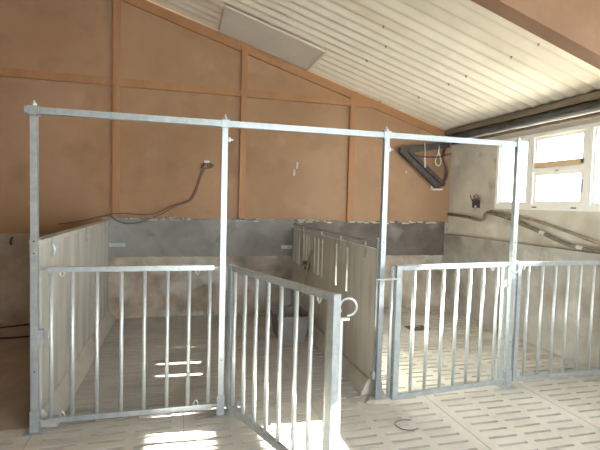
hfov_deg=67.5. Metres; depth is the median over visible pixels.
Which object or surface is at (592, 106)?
pipe
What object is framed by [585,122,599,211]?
window
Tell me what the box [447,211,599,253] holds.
pipe
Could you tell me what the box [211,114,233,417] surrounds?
gate post
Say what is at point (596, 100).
board
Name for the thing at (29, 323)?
hose
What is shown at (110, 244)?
strap
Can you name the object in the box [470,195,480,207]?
junction box
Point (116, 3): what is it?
trim
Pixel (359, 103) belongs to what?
trim
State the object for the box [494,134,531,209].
window
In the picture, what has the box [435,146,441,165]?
cord
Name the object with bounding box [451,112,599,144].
cable
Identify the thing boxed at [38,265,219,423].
gate
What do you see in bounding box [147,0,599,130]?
ceiling
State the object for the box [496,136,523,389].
gate post
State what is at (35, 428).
gate post
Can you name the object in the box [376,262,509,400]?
gate
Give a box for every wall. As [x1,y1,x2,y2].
[0,0,451,323]
[28,220,115,426]
[289,223,384,395]
[441,112,599,368]
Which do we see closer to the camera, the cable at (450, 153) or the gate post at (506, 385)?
the gate post at (506, 385)
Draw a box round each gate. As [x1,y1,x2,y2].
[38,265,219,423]
[226,264,357,449]
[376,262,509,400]
[511,261,599,380]
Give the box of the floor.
[0,306,599,449]
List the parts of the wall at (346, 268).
rail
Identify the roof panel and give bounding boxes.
[219,5,325,70]
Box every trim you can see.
[0,67,112,85]
[112,0,120,216]
[120,78,240,96]
[121,0,447,136]
[238,44,247,218]
[247,89,350,105]
[346,91,356,219]
[356,99,380,107]
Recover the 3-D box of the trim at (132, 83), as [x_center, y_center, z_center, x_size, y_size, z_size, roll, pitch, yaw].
[-1.567,-1.829,5.986,1.556,0.100,0.054,1,3,-15]
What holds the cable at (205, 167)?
hanging from the outlet
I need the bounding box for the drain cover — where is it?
[404,325,429,330]
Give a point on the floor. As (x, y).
(558, 413)
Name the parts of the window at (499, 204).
sash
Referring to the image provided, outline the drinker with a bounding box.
[302,261,309,269]
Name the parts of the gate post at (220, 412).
plate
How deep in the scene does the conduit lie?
5.15 m
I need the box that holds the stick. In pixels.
[293,249,312,316]
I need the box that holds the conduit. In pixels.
[469,109,599,137]
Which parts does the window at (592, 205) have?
sash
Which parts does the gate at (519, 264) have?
rail, rail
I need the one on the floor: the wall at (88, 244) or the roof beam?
the wall at (88, 244)
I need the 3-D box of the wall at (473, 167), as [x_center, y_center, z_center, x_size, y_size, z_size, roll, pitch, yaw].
[3.506,0.148,3.116,0.324,2.820,8.763,1,3,-15]
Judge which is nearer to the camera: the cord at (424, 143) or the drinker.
the drinker
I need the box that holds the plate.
[445,91,599,135]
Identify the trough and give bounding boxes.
[270,305,308,342]
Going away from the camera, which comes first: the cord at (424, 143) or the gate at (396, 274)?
the gate at (396, 274)
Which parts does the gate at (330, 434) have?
rail, rail, latch rod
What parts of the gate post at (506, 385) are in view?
plate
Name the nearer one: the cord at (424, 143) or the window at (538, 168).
the window at (538, 168)
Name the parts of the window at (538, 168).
sash, tan rail, sash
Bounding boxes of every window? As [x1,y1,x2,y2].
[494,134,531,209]
[528,124,589,210]
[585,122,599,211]
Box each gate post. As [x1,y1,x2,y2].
[22,100,47,436]
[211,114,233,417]
[366,126,394,404]
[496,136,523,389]
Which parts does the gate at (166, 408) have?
catch plate, rail, rail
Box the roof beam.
[471,0,599,69]
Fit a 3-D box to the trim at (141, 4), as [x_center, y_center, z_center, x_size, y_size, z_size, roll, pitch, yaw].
[-1.509,-2.674,5.955,7.946,2.573,0.050,1,3,-15]
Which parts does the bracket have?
arm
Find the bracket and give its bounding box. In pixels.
[398,142,449,190]
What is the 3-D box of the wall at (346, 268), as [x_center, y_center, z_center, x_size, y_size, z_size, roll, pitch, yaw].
[0.283,0.690,5.065,0.207,1.330,2.967,1,3,-15]
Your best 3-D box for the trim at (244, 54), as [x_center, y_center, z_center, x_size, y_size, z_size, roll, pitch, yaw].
[-0.786,-1.280,6.220,0.086,2.386,0.062,1,3,-15]
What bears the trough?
on the floor
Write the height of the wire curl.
0.012 m
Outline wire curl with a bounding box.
[394,419,418,430]
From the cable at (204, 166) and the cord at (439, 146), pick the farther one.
the cord at (439, 146)
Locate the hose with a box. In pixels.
[0,323,29,338]
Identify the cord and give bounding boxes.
[424,143,425,167]
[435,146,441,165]
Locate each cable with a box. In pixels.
[58,166,204,223]
[110,167,205,223]
[412,153,451,157]
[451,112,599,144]
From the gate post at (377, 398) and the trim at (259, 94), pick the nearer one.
the gate post at (377, 398)
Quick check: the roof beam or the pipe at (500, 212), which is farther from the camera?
the pipe at (500, 212)
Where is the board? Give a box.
[449,100,599,137]
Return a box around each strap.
[109,243,124,246]
[281,245,292,248]
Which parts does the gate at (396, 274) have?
rail, rail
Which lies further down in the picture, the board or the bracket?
the bracket
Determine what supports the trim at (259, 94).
attached to the wall at (160, 163)
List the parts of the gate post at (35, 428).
plate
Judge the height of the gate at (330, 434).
1.080 m
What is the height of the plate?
0.073 m
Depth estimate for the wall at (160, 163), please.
6.05 m
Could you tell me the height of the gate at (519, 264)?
1.090 m
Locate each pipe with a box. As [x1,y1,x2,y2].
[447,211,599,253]
[448,101,599,137]
[490,210,599,244]
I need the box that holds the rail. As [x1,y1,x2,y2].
[24,106,526,147]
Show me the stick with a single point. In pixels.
(311, 250)
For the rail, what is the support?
on the gate post at (35, 428)
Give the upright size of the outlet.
0.109 m
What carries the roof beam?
attached to the ceiling
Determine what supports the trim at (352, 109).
attached to the wall at (160, 163)
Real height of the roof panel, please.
0.418 m
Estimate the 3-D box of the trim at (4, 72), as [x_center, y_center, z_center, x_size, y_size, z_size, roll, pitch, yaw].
[-3.886,-1.859,5.372,3.071,0.100,0.054,1,3,-15]
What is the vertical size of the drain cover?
0.033 m
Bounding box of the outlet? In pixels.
[201,161,212,168]
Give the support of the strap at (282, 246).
attached to the wall at (160, 163)

